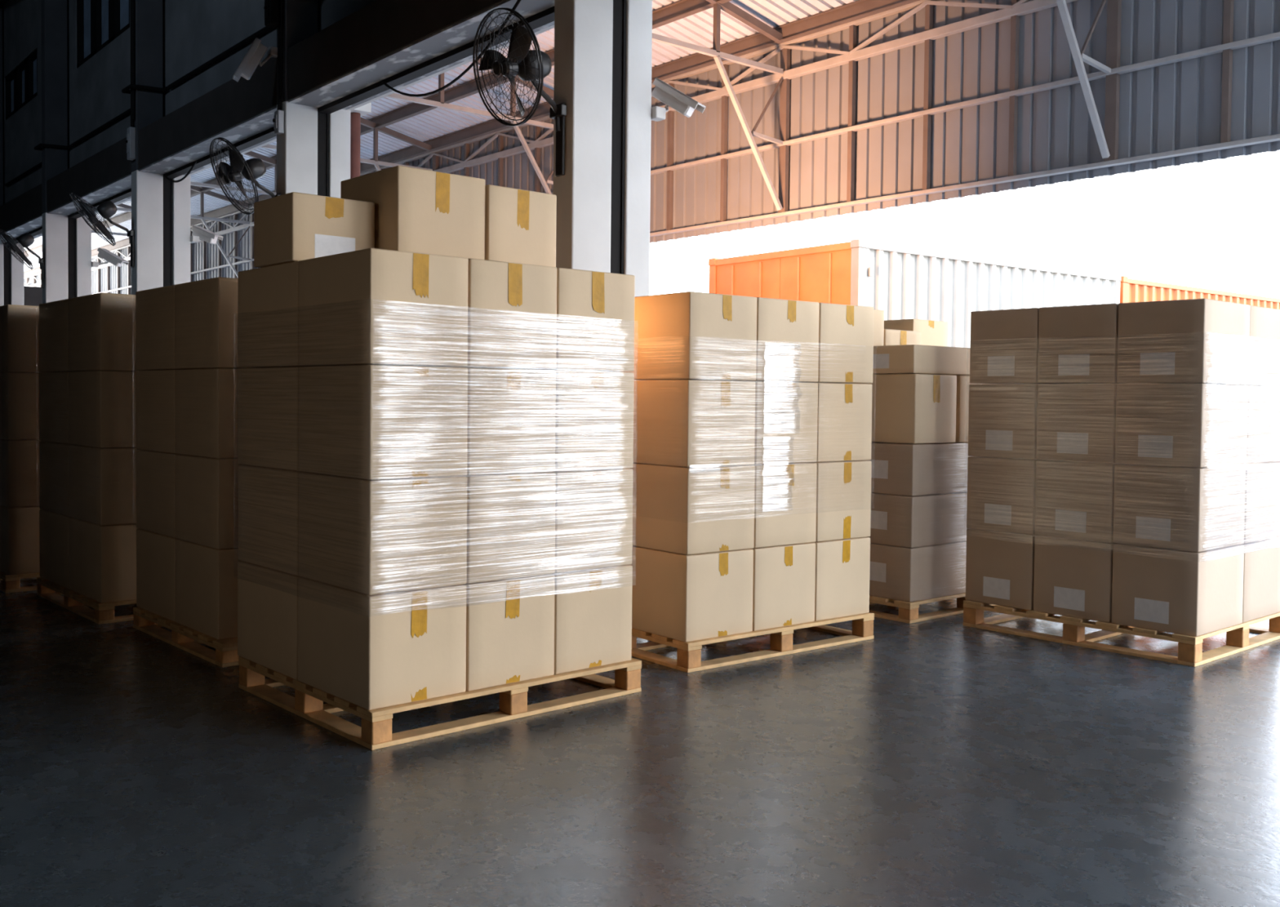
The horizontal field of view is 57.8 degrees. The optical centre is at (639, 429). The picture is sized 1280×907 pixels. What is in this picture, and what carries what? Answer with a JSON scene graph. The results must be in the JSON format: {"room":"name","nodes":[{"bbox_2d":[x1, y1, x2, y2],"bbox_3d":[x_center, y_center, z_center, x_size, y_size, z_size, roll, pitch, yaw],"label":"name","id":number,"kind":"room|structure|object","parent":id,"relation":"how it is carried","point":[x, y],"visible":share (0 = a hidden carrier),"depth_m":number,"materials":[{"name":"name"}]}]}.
{"room":"distribution center","nodes":[
{"label":"distribution center","id":0,"kind":"room"},
{"bbox_2d":[0,0,652,380],"bbox_3d":[-7.724,-3.864,17.532,0.740,9.600,55.000,-1,2,-40],"label":"wall","id":1,"kind":"structure","parent":0,"point":[338,54],"depth_m":13.33,"materials":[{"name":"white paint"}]},
{"bbox_2d":[5,48,37,119],"bbox_3d":[-12.226,-6.813,23.051,0.140,0.900,2.800,-1,2,-40],"label":"window","id":2,"kind":"structure","parent":1,"relation":"in","point":[21,84],"depth_m":23.21,"materials":[{"name":"glass"}]},
{"bbox_2d":[0,228,44,288],"bbox_3d":[-10.442,-2.893,19.446,0.592,0.916,1.252,0,2,-16],"label":"wall fan","id":3,"kind":"object","parent":1,"relation":"attached to","point":[25,240],"visible":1,"depth_m":19.25,"materials":[{"name":"metal"}]},
{"bbox_2d":[69,192,133,266],"bbox_3d":[-7.388,-2.720,15.761,0.659,0.917,0.965,1,2,4],"label":"wall fan","id":4,"kind":"object","parent":1,"relation":"attached to","point":[107,209],"visible":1,"depth_m":15.67,"materials":[{"name":"metal"}]},
{"bbox_2d":[69,193,114,245],"bbox_3d":[-7.405,-2.831,15.673,0.574,0.662,0.838,-1,2,-40],"label":"grille","id":5,"kind":"object","parent":4,"relation":"attached to","point":[106,209],"depth_m":15.64,"materials":[{"name":"metal"}]},
{"bbox_2d":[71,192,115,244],"bbox_3d":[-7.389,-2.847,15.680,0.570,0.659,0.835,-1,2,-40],"label":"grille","id":6,"kind":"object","parent":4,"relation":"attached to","point":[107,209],"depth_m":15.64,"materials":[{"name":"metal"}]},
{"bbox_2d":[76,0,129,68],"bbox_3d":[-8.614,-6.768,18.737,0.140,1.280,3.050,-1,2,-40],"label":"window","id":7,"kind":"structure","parent":1,"relation":"in","point":[99,22],"depth_m":18.99,"materials":[{"name":"glass"}]},
{"bbox_2d":[209,137,281,214],"bbox_3d":[-4.146,-2.467,11.963,0.666,0.988,0.818,1,2,6],"label":"wall fan","id":8,"kind":"object","parent":1,"relation":"attached to","point":[252,169],"visible":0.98,"depth_m":11.90,"materials":[{"name":"metal"}]},
{"bbox_2d":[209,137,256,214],"bbox_3d":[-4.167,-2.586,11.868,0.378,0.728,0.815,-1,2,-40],"label":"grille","id":9,"kind":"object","parent":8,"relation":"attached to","point":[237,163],"depth_m":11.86,"materials":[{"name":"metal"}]},
{"bbox_2d":[211,137,258,213],"bbox_3d":[-4.150,-2.597,11.881,0.374,0.724,0.811,-1,2,-40],"label":"grille","id":10,"kind":"object","parent":8,"relation":"attached to","point":[249,168],"depth_m":11.86,"materials":[{"name":"metal"}]},
{"bbox_2d":[318,5,554,113],"bbox_3d":[-1.846,-3.523,10.606,0.125,0.380,4.820,-1,2,-40],"label":"shutter","id":11,"kind":"object","parent":1,"relation":"attached to","point":[545,15],"depth_m":10.68,"materials":[{"name":"black metal"}]},
{"bbox_2d":[472,7,566,176],"bbox_3d":[-0.762,-2.357,8.138,0.657,1.044,0.785,-1,2,-40],"label":"wall fan","id":12,"kind":"object","parent":1,"relation":"attached to","point":[534,65],"visible":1,"depth_m":8.04,"materials":[{"name":"metal"}]},
{"bbox_2d":[472,7,541,126],"bbox_3d":[-0.927,-2.494,7.994,0.221,0.758,0.785,-1,2,-40],"label":"grille","id":13,"kind":"object","parent":12,"relation":"attached to","point":[517,60],"depth_m":7.97,"materials":[{"name":"metal"}]},
{"bbox_2d":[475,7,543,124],"bbox_3d":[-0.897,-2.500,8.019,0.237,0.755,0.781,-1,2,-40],"label":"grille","id":14,"kind":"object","parent":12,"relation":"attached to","point":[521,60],"depth_m":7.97,"materials":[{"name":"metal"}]},
{"bbox_2d":[23,0,919,277],"bbox_3d":[-31.831,-7.821,52.318,6.990,1.684,128.520,-1,2,-40],"label":"ceiling","id":15,"kind":"structure","parent":0,"point":[691,21],"depth_m":21.14,"materials":[{"name":"metal"}]},
{"bbox_2d":[384,57,554,194],"bbox_3d":[-3.768,-5.285,18.681,6.793,3.924,0.090,-1,2,-40],"label":"roof truss","id":16,"kind":"object","parent":15,"relation":"attached to","point":[550,92],"visible":0.33,"depth_m":19.96,"materials":[{"name":"metal"}]},
{"bbox_2d":[652,0,782,210],"bbox_3d":[-0.513,-5.144,14.796,6.793,3.924,0.090,-1,2,-40],"label":"roof truss","id":17,"kind":"object","parent":15,"relation":"attached to","point":[729,7],"visible":0.82,"depth_m":16.41,"materials":[{"name":"metal"}]},
{"bbox_2d":[1056,0,1111,158],"bbox_3d":[2.722,-5.005,10.934,6.793,3.924,0.090,-1,2,-40],"label":"roof truss","id":18,"kind":"object","parent":15,"relation":"attached to","point":[1078,56],"visible":1,"depth_m":12.82,"materials":[{"name":"metal"}]},
{"bbox_2d":[0,577,1279,906],"bbox_3d":[-10.110,1.280,7.890,22.600,0.200,67.000,-1,2,-40],"label":"floor","id":19,"kind":"structure","parent":0,"point":[942,762],"depth_m":4.53,"materials":[{"name":"concrete"}]},
{"bbox_2d":[0,571,39,593],"bbox_3d":[-4.788,1.125,9.475,1.050,0.130,1.420,-1,2,-42],"label":"wooden pallet","id":20,"kind":"object","parent":19,"relation":"on","point":[8,583],"visible":0.16,"depth_m":8.65,"materials":[{"name":"brown wood"}]},
{"bbox_2d":[0,505,41,574],"bbox_3d":[-4.734,0.823,9.028,0.492,0.498,0.693,-1,2,-42],"label":"cardboard box","id":21,"kind":"object","parent":20,"relation":"on","point":[20,549],"visible":0.36,"depth_m":8.68,"materials":[{"name":"cardboard"}]},
{"bbox_2d":[0,438,39,507],"bbox_3d":[-4.729,0.320,9.014,0.492,0.498,0.693,-1,2,-42],"label":"cardboard box","id":22,"kind":"object","parent":21,"relation":"on","point":[19,459],"visible":0.38,"depth_m":8.67,"materials":[{"name":"cardboard"}]},
{"bbox_2d":[0,372,39,439],"bbox_3d":[-4.724,-0.183,9.001,0.492,0.498,0.693,-1,2,-42],"label":"cardboard box","id":23,"kind":"object","parent":22,"relation":"on","point":[19,392],"visible":0.41,"depth_m":8.65,"materials":[{"name":"cardboard"}]},
{"bbox_2d":[0,304,41,373],"bbox_3d":[-4.719,-0.686,8.987,0.492,0.498,0.693,-1,2,-42],"label":"cardboard box","id":24,"kind":"object","parent":23,"relation":"on","point":[19,324],"visible":0.48,"depth_m":8.64,"materials":[{"name":"cardboard"}]},
{"bbox_2d":[36,577,136,624],"bbox_3d":[-3.407,1.166,8.506,1.500,0.130,1.420,-1,2,-42],"label":"wooden pallet","id":25,"kind":"object","parent":19,"relation":"on","point":[76,602],"visible":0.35,"depth_m":7.83,"materials":[{"name":"brown wood"}]},
{"bbox_2d":[39,509,71,588],"bbox_3d":[-3.928,0.845,8.533,0.722,0.498,0.702,-1,2,-42],"label":"cardboard box","id":26,"kind":"object","parent":25,"relation":"on","point":[53,526],"visible":0.32,"depth_m":8.28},
{"bbox_3d":[-3.922,0.342,8.520,0.722,0.498,0.702,-1,2,-42],"label":"cardboard box","id":27,"kind":"object","parent":26,"relation":"on","visible":0},
{"bbox_3d":[-3.916,-0.161,8.503,0.722,0.498,0.702,-1,2,-42],"label":"cardboard box","id":28,"kind":"object","parent":27,"relation":"on","visible":0},
{"bbox_2d":[39,298,69,372],"bbox_3d":[-3.911,-0.665,8.491,0.722,0.498,0.702,-1,2,-42],"label":"cardboard box","id":29,"kind":"object","parent":28,"relation":"on","point":[53,316],"visible":0.36,"depth_m":8.23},
{"bbox_2d":[68,517,139,603],"bbox_3d":[-3.451,0.865,8.002,0.722,0.498,0.702,-1,2,-42],"label":"cardboard box","id":30,"kind":"object","parent":25,"relation":"on","point":[102,559],"visible":0.44,"depth_m":7.61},
{"bbox_2d":[68,444,139,525],"bbox_3d":[-3.447,0.361,7.990,0.722,0.498,0.702,-1,2,-42],"label":"cardboard box","id":31,"kind":"object","parent":30,"relation":"on","point":[102,482],"visible":0.45,"depth_m":7.60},
{"bbox_2d":[67,370,136,448],"bbox_3d":[-3.443,-0.142,7.977,0.722,0.498,0.702,-1,2,-42],"label":"cardboard box","id":32,"kind":"object","parent":31,"relation":"on","point":[102,404],"visible":0.49,"depth_m":7.58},
{"bbox_2d":[67,292,145,371],"bbox_3d":[-3.438,-0.645,7.964,0.722,0.498,0.702,-1,2,-42],"label":"cardboard box","id":33,"kind":"object","parent":32,"relation":"on","point":[101,326],"visible":0.45,"depth_m":7.58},
{"bbox_2d":[133,606,239,667],"bbox_3d":[-2.197,1.210,7.359,1.500,0.130,1.420,-1,2,-42],"label":"wooden pallet","id":34,"kind":"object","parent":19,"relation":"on","point":[184,637],"visible":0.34,"depth_m":6.77,"materials":[{"name":"brown wood"}]},
{"bbox_2d":[136,528,177,622],"bbox_3d":[-2.729,0.889,7.401,0.722,0.498,0.662,-1,2,-42],"label":"cardboard box","id":35,"kind":"object","parent":34,"relation":"on","point":[155,552],"visible":0.35,"depth_m":7.15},
{"bbox_2d":[136,449,182,537],"bbox_3d":[-2.724,0.385,7.384,0.722,0.498,0.662,-1,2,-42],"label":"cardboard box","id":36,"kind":"object","parent":35,"relation":"on","point":[155,470],"visible":0.3,"depth_m":7.13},
{"bbox_2d":[136,369,175,453],"bbox_3d":[-2.719,-0.118,7.373,0.722,0.498,0.662,-1,2,-42],"label":"cardboard box","id":37,"kind":"object","parent":36,"relation":"on","point":[155,389],"visible":0.34,"depth_m":7.12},
{"bbox_2d":[135,284,185,370],"bbox_3d":[-2.716,-0.621,7.360,0.722,0.498,0.662,-1,2,-42],"label":"cardboard box","id":38,"kind":"object","parent":37,"relation":"on","point":[154,307],"visible":0.38,"depth_m":7.11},
{"bbox_2d":[175,538,240,639],"bbox_3d":[-2.284,0.907,6.903,0.722,0.498,0.652,-1,2,-42],"label":"cardboard box","id":39,"kind":"object","parent":34,"relation":"on","point":[206,577],"visible":0.38,"depth_m":6.54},
{"bbox_2d":[174,454,240,549],"bbox_3d":[-2.280,0.404,6.891,0.722,0.498,0.652,-1,2,-42],"label":"cardboard box","id":40,"kind":"object","parent":39,"relation":"on","point":[206,488],"visible":0.39,"depth_m":6.53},
{"bbox_2d":[174,368,238,458],"bbox_3d":[-2.275,-0.100,6.878,0.722,0.498,0.652,-1,2,-42],"label":"cardboard box","id":41,"kind":"object","parent":40,"relation":"on","point":[206,399],"visible":0.39,"depth_m":6.51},
{"bbox_2d":[174,276,250,368],"bbox_3d":[-2.271,-0.603,6.864,0.722,0.498,0.652,-1,2,-42],"label":"cardboard box","id":42,"kind":"object","parent":41,"relation":"on","point":[206,310],"visible":0.44,"depth_m":6.50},
{"bbox_2d":[238,656,641,750],"bbox_3d":[-1.018,1.247,5.907,1.530,0.160,1.370,-1,2,-42],"label":"wooden pallet","id":43,"kind":"object","parent":19,"relation":"on","point":[375,732],"visible":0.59,"depth_m":5.39,"materials":[{"name":"brown wood"}]},
{"bbox_2d":[237,560,301,679],"bbox_3d":[-1.648,0.920,5.829,0.489,0.485,0.677,-1,2,-42],"label":"cardboard box","id":44,"kind":"object","parent":43,"relation":"on","point":[268,597],"visible":0.47,"depth_m":5.65,"materials":[{"name":"cardboard"}]},
{"bbox_2d":[238,464,302,575],"bbox_3d":[-1.641,0.430,5.815,0.489,0.485,0.677,-1,2,-42],"label":"cardboard box","id":45,"kind":"object","parent":44,"relation":"on","point":[268,497],"visible":0.4,"depth_m":5.63,"materials":[{"name":"cardboard"}]},
{"bbox_2d":[237,366,299,471],"bbox_3d":[-1.637,-0.060,5.800,0.489,0.485,0.677,-1,2,-42],"label":"cardboard box","id":46,"kind":"object","parent":45,"relation":"on","point":[268,397],"visible":0.4,"depth_m":5.62,"materials":[{"name":"cardboard"}]},
{"bbox_2d":[237,261,317,368],"bbox_3d":[-1.633,-0.550,5.789,0.489,0.485,0.677,-1,2,-42],"label":"cardboard box","id":47,"kind":"object","parent":46,"relation":"on","point":[268,297],"visible":0.43,"depth_m":5.61,"materials":[{"name":"cardboard"}]},
{"bbox_2d":[253,191,374,267],"bbox_3d":[-1.601,-0.955,5.696,0.429,0.318,0.433,-1,2,-42],"label":"cardboard box","id":48,"kind":"object","parent":47,"relation":"on","point":[293,226],"visible":0.82,"depth_m":5.53,"materials":[{"name":"cardboard"}]},
{"bbox_2d":[297,577,466,710],"bbox_3d":[-1.190,0.939,5.319,0.489,0.485,0.678,-1,2,-42],"label":"cardboard box","id":49,"kind":"object","parent":43,"relation":"on","point":[370,652],"visible":0.87,"depth_m":5.09,"materials":[{"name":"cardboard"}]},
{"bbox_2d":[297,471,466,595],"bbox_3d":[-1.184,0.449,5.307,0.489,0.485,0.678,-1,2,-42],"label":"cardboard box","id":50,"kind":"object","parent":49,"relation":"on","point":[366,536],"visible":0.88,"depth_m":5.07,"materials":[{"name":"cardboard"}]},
{"bbox_2d":[298,364,467,479],"bbox_3d":[-1.179,-0.041,5.291,0.489,0.485,0.678,-1,2,-42],"label":"cardboard box","id":51,"kind":"object","parent":50,"relation":"on","point":[371,422],"visible":1,"depth_m":5.06,"materials":[{"name":"cardboard"}]},
{"bbox_2d":[298,248,468,366],"bbox_3d":[-1.176,-0.531,5.280,0.489,0.485,0.678,-1,2,-42],"label":"cardboard box","id":52,"kind":"object","parent":51,"relation":"on","point":[369,306],"visible":0.94,"depth_m":5.05,"materials":[{"name":"cardboard"}]},
{"bbox_2d":[463,573,555,691],"bbox_3d":[-0.817,0.933,5.652,0.493,0.485,0.678,-1,2,-42],"label":"cardboard box","id":53,"kind":"object","parent":43,"relation":"on","point":[510,622],"visible":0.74,"depth_m":5.39,"materials":[{"name":"cardboard"}]},
{"bbox_2d":[462,471,555,583],"bbox_3d":[-0.812,0.443,5.639,0.493,0.485,0.678,-1,2,-42],"label":"cardboard box","id":54,"kind":"object","parent":53,"relation":"on","point":[511,517],"visible":0.61,"depth_m":5.38,"materials":[{"name":"cardboard"}]},
{"bbox_2d":[466,367,555,475],"bbox_3d":[-0.810,-0.047,5.627,0.493,0.485,0.678,-1,2,-42],"label":"cardboard box","id":55,"kind":"object","parent":54,"relation":"on","point":[512,412],"visible":0.7,"depth_m":5.37,"materials":[{"name":"cardboard"}]},
{"bbox_2d":[448,257,556,369],"bbox_3d":[-0.804,-0.537,5.613,0.493,0.485,0.678,-1,2,-42],"label":"cardboard box","id":56,"kind":"object","parent":55,"relation":"on","point":[512,307],"visible":0.62,"depth_m":5.35,"materials":[{"name":"cardboard"}]},
{"bbox_2d":[551,564,632,674],"bbox_3d":[-0.446,0.928,5.985,0.489,0.485,0.678,-1,2,-42],"label":"cardboard box","id":57,"kind":"object","parent":43,"relation":"on","point":[593,607],"visible":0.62,"depth_m":5.72,"materials":[{"name":"cardboard"}]},
{"bbox_2d":[549,468,632,573],"bbox_3d":[-0.443,0.438,5.974,0.489,0.485,0.678,-1,2,-42],"label":"cardboard box","id":58,"kind":"object","parent":57,"relation":"on","point":[593,508],"visible":0.61,"depth_m":5.71,"materials":[{"name":"cardboard"}]},
{"bbox_2d":[555,369,634,471],"bbox_3d":[-0.438,-0.052,5.960,0.489,0.485,0.678,-1,2,-42],"label":"cardboard box","id":59,"kind":"object","parent":58,"relation":"on","point":[594,420],"visible":0.62,"depth_m":5.70,"materials":[{"name":"cardboard"}]},
{"bbox_2d":[535,267,635,371],"bbox_3d":[-0.433,-0.542,5.948,0.489,0.485,0.678,-1,2,-42],"label":"cardboard box","id":60,"kind":"object","parent":59,"relation":"on","point":[595,309],"visible":0.58,"depth_m":5.68,"materials":[{"name":"cardboard"}]},
{"bbox_3d":[-1.093,0.912,6.330,0.990,0.485,0.677,-1,2,-42],"label":"cardboard box","id":61,"kind":"object","parent":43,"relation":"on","visible":0},
{"bbox_3d":[-1.086,0.422,6.314,0.990,0.485,0.677,-1,2,-42],"label":"cardboard box","id":62,"kind":"object","parent":61,"relation":"on","visible":0},
{"bbox_3d":[-1.081,-0.068,6.301,0.990,0.485,0.677,-1,2,-42],"label":"cardboard box","id":63,"kind":"object","parent":62,"relation":"on","visible":0},
{"bbox_3d":[-1.077,-0.558,6.290,0.990,0.485,0.677,-1,2,-42],"label":"cardboard box","id":64,"kind":"object","parent":63,"relation":"on","visible":0},
{"bbox_2d":[340,164,484,259],"bbox_3d":[-1.168,-1.038,5.945,0.504,0.480,0.583,-1,2,-42],"label":"cardboard box","id":65,"kind":"object","parent":64,"relation":"on","point":[417,210],"visible":0.74,"depth_m":5.71,"materials":[{"name":"cardboard"}]},
{"bbox_2d":[484,184,556,266],"bbox_3d":[-0.787,-1.030,6.242,0.437,0.454,0.538,-1,2,-42],"label":"cardboard box","id":66,"kind":"object","parent":64,"relation":"on","point":[520,224],"visible":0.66,"depth_m":6.03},
{"bbox_2d":[631,612,874,672],"bbox_3d":[0.478,1.224,7.287,1.540,0.161,1.250,-1,2,-38],"label":"wooden pallet","id":67,"kind":"object","parent":19,"relation":"on","point":[688,660],"visible":0.32,"depth_m":6.74,"materials":[{"name":"brown wood"}]},
{"bbox_2d":[630,545,753,642],"bbox_3d":[0.255,0.918,6.737,0.507,0.475,0.633,-1,2,-38],"label":"cardboard box","id":68,"kind":"object","parent":67,"relation":"on","point":[683,597],"visible":0.83,"depth_m":6.50,"materials":[{"name":"cardboard"}]},
{"bbox_2d":[630,462,755,555],"bbox_3d":[0.263,0.438,6.722,0.507,0.475,0.633,-1,2,-38],"label":"cardboard box","id":69,"kind":"object","parent":68,"relation":"on","point":[704,509],"visible":0.89,"depth_m":6.48,"materials":[{"name":"cardboard"}]},
{"bbox_2d":[632,379,755,466],"bbox_3d":[0.265,-0.043,6.711,0.507,0.475,0.633,-1,2,-38],"label":"cardboard box","id":70,"kind":"object","parent":69,"relation":"on","point":[682,423],"visible":0.96,"depth_m":6.47,"materials":[{"name":"cardboard"}]},
{"bbox_2d":[621,291,756,380],"bbox_3d":[0.272,-0.523,6.697,0.507,0.475,0.633,-1,2,-38],"label":"cardboard box","id":71,"kind":"object","parent":70,"relation":"on","point":[695,335],"visible":0.89,"depth_m":6.46,"materials":[{"name":"cardboard"}]},
{"bbox_2d":[751,542,815,631],"bbox_3d":[0.661,0.913,7.057,0.507,0.475,0.633,-1,2,-38],"label":"cardboard box","id":72,"kind":"object","parent":67,"relation":"on","point":[784,577],"visible":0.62,"depth_m":6.80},
{"bbox_2d":[746,462,817,547],"bbox_3d":[0.666,0.433,7.041,0.507,0.475,0.633,-1,2,-38],"label":"cardboard box","id":73,"kind":"object","parent":72,"relation":"on","point":[785,494],"visible":0.55,"depth_m":6.78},
{"bbox_2d":[754,381,817,464],"bbox_3d":[0.671,-0.047,7.030,0.507,0.475,0.633,-1,2,-38],"label":"cardboard box","id":74,"kind":"object","parent":73,"relation":"on","point":[786,413],"visible":0.6,"depth_m":6.77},
{"bbox_2d":[731,297,819,382],"bbox_3d":[0.676,-0.527,7.015,0.507,0.475,0.633,-1,2,-38],"label":"cardboard box","id":75,"kind":"object","parent":74,"relation":"on","point":[788,330],"visible":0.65,"depth_m":6.76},
{"bbox_2d":[811,537,870,621],"bbox_3d":[1.057,0.908,7.368,0.487,0.475,0.633,-1,2,-38],"label":"cardboard box","id":76,"kind":"object","parent":67,"relation":"on","point":[842,566],"visible":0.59,"depth_m":7.11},
{"bbox_2d":[808,460,871,542],"bbox_3d":[1.062,0.428,7.354,0.487,0.475,0.633,-1,2,-38],"label":"cardboard box","id":77,"kind":"object","parent":76,"relation":"on","point":[843,488],"visible":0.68,"depth_m":7.09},
{"bbox_2d":[816,382,872,462],"bbox_3d":[1.065,-0.052,7.344,0.487,0.475,0.633,-1,2,-38],"label":"cardboard box","id":78,"kind":"object","parent":77,"relation":"on","point":[844,419],"visible":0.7,"depth_m":7.09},
{"bbox_2d":[803,302,874,383],"bbox_3d":[1.072,-0.532,7.329,0.487,0.475,0.633,-1,2,-38],"label":"cardboard box","id":79,"kind":"object","parent":78,"relation":"on","point":[846,331],"visible":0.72,"depth_m":7.07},
{"bbox_2d":[869,592,995,623],"bbox_3d":[1.970,1.211,8.703,1.452,0.138,1.490,-1,2,-40],"label":"wooden pallet","id":80,"kind":"object","parent":19,"relation":"on","point":[908,611],"visible":0.09,"depth_m":7.94,"materials":[{"name":"brown wood"}]},
{"bbox_2d":[869,541,966,602],"bbox_3d":[1.920,0.960,8.720,1.353,0.362,1.282,-1,2,-40],"label":"cardboard box","id":81,"kind":"object","parent":80,"relation":"on","point":[904,574],"visible":0.31,"depth_m":7.96,"materials":[{"name":"cardboard"}]},
{"bbox_2d":[868,492,970,547],"bbox_3d":[1.924,0.602,8.708,1.353,0.344,1.282,-1,2,-40],"label":"cardboard box","id":82,"kind":"object","parent":81,"relation":"on","point":[896,520],"visible":0.3,"depth_m":7.94,"materials":[{"name":"cardboard"}]},
{"bbox_2d":[870,441,969,496],"bbox_3d":[1.927,0.251,8.701,1.353,0.348,1.282,-1,2,-40],"label":"cardboard box","id":83,"kind":"object","parent":82,"relation":"on","point":[910,469],"visible":0.32,"depth_m":7.94,"materials":[{"name":"cardboard"}]},
{"bbox_2d":[855,373,956,444],"bbox_3d":[1.602,-0.157,8.397,0.472,0.468,1.293,-1,2,-40],"label":"cardboard box","id":84,"kind":"object","parent":83,"relation":"on","point":[907,408],"visible":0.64,"depth_m":7.89,"materials":[{"name":"cardboard"}]},
{"bbox_2d":[872,344,970,375],"bbox_3d":[1.925,-0.496,8.668,1.343,0.191,1.282,-1,2,-40],"label":"cardboard box","id":85,"kind":"object","parent":84,"relation":"on","point":[904,358],"visible":0.4,"depth_m":7.91,"materials":[{"name":"cardboard"}]},
{"bbox_2d":[963,600,1279,666],"bbox_3d":[3.186,1.238,7.620,1.420,0.168,1.520,-1,2,-41],"label":"wooden pallet","id":86,"kind":"object","parent":19,"relation":"on","point":[1190,653],"visible":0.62,"depth_m":7.12,"materials":[{"name":"brown wood"}]},
{"bbox_2d":[965,528,1037,610],"bbox_3d":[2.571,0.905,7.759,0.638,0.477,0.487,-1,2,-41],"label":"cardboard box","id":87,"kind":"object","parent":86,"relation":"on","point":[1000,565],"visible":0.62,"depth_m":7.54,"materials":[{"name":"cardboard"}]},
{"bbox_2d":[966,456,1040,534],"bbox_3d":[2.576,0.423,7.745,0.638,0.477,0.487,-1,2,-41],"label":"cardboard box","id":88,"kind":"object","parent":87,"relation":"on","point":[1002,491],"visible":0.52,"depth_m":7.53,"materials":[{"name":"cardboard"}]},
{"bbox_2d":[968,383,1038,459],"bbox_3d":[2.581,-0.059,7.734,0.638,0.477,0.487,-1,2,-41],"label":"cardboard box","id":89,"kind":"object","parent":88,"relation":"on","point":[1002,418],"visible":0.61,"depth_m":7.51,"materials":[{"name":"cardboard"}]},
{"bbox_2d":[969,307,1040,384],"bbox_3d":[2.588,-0.540,7.717,0.638,0.477,0.487,-1,2,-41],"label":"cardboard box","id":90,"kind":"object","parent":89,"relation":"on","point":[1004,343],"visible":0.56,"depth_m":7.50,"materials":[{"name":"cardboard"}]},
{"bbox_2d":[1033,535,1116,622],"bbox_3d":[2.905,0.919,7.378,0.638,0.477,0.507,-1,2,-41],"label":"cardboard box","id":91,"kind":"object","parent":86,"relation":"on","point":[1073,578],"visible":0.56,"depth_m":7.16,"materials":[{"name":"cardboard"}]},
{"bbox_2d":[1035,459,1118,542],"bbox_3d":[2.909,0.437,7.365,0.638,0.477,0.507,-1,2,-41],"label":"cardboard box","id":92,"kind":"object","parent":91,"relation":"on","point":[1074,500],"visible":0.68,"depth_m":7.15,"materials":[{"name":"cardboard"}]},
{"bbox_2d":[1036,383,1117,462],"bbox_3d":[2.915,-0.045,7.350,0.638,0.477,0.507,-1,2,-41],"label":"cardboard box","id":93,"kind":"object","parent":92,"relation":"on","point":[1076,422],"visible":0.62,"depth_m":7.13,"materials":[{"name":"cardboard"}]},
{"bbox_2d":[1037,303,1126,383],"bbox_3d":[2.919,-0.526,7.338,0.638,0.477,0.507,-1,2,-41],"label":"cardboard box","id":94,"kind":"object","parent":93,"relation":"on","point":[1077,344],"visible":0.65,"depth_m":7.12,"materials":[{"name":"cardboard"}]},
{"bbox_2d":[1111,543,1244,636],"bbox_3d":[3.243,0.933,6.989,0.638,0.477,0.507,-1,2,-41],"label":"cardboard box","id":95,"kind":"object","parent":86,"relation":"on","point":[1185,593],"visible":0.88,"depth_m":6.78,"materials":[{"name":"cardboard"}]},
{"bbox_2d":[1112,463,1245,552],"bbox_3d":[3.248,0.451,6.979,0.638,0.477,0.507,-1,2,-41],"label":"cardboard box","id":96,"kind":"object","parent":95,"relation":"on","point":[1183,508],"visible":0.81,"depth_m":6.77,"materials":[{"name":"cardboard"}]},
{"bbox_2d":[1115,383,1248,467],"bbox_3d":[3.253,-0.030,6.962,0.638,0.477,0.507,-1,2,-41],"label":"cardboard box","id":97,"kind":"object","parent":96,"relation":"on","point":[1193,425],"visible":1,"depth_m":6.75,"materials":[{"name":"cardboard"}]},
{"bbox_2d":[1116,297,1250,384],"bbox_3d":[3.259,-0.512,6.950,0.638,0.477,0.507,-1,2,-41],"label":"cardboard box","id":98,"kind":"object","parent":97,"relation":"on","point":[1203,340],"visible":0.91,"depth_m":6.74,"materials":[{"name":"cardboard"}]},
{"bbox_2d":[1242,537,1279,622],"bbox_3d":[3.724,0.926,7.412,0.627,0.477,0.507,-1,2,-41],"label":"cardboard box","id":99,"kind":"object","parent":86,"relation":"on","point":[1261,572],"visible":0.25,"depth_m":7.19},
{"bbox_2d":[1239,462,1279,543],"bbox_3d":[3.731,0.445,7.397,0.627,0.477,0.507,-1,2,-41],"label":"cardboard box","id":100,"kind":"object","parent":99,"relation":"on","point":[1262,491],"visible":0.23,"depth_m":7.16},
{"bbox_2d":[1246,385,1279,464],"bbox_3d":[3.736,-0.037,7.384,0.627,0.477,0.507,-1,2,-41],"label":"cardboard box","id":101,"kind":"object","parent":100,"relation":"on","point":[1264,402],"visible":0.27,"depth_m":7.14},
{"bbox_2d":[1237,305,1279,386],"bbox_3d":[3.738,-0.519,7.373,0.627,0.477,0.507,-1,2,-41],"label":"cardboard box","id":102,"kind":"object","parent":101,"relation":"on","point":[1264,322],"visible":0.27,"depth_m":7.13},
{"bbox_2d":[23,0,1279,294],"bbox_3d":[-29.274,-5.830,54.554,0.173,2.850,128.488,-1,2,-40],"label":"wall","id":103,"kind":"structure","parent":0,"point":[919,101],"depth_m":15.07,"materials":[{"name":"metal"}]},
{"bbox_3d":[58.715,0.837,49.214,126.800,0.196,180.000,-1,2,-40],"label":"floor","id":104,"kind":"structure","parent":0,"visible":0},
{"bbox_2d":[708,238,1120,347],"bbox_3d":[5.198,-1.009,21.323,7.470,3.945,3.495,-1,2,-38],"label":"shipping container","id":105,"kind":"object","parent":104,"relation":"on","point":[900,282],"visible":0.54,"depth_m":19.09,"materials":[{"name":"metal"}]},
{"bbox_2d":[1120,275,1279,309],"bbox_3d":[13.050,-1.100,27.477,12.020,3.945,3.320,-1,2,-38],"label":"shipping container","id":106,"kind":"object","parent":104,"relation":"on","point":[1131,290],"visible":0.14,"depth_m":23.75,"materials":[{"name":"metal"}]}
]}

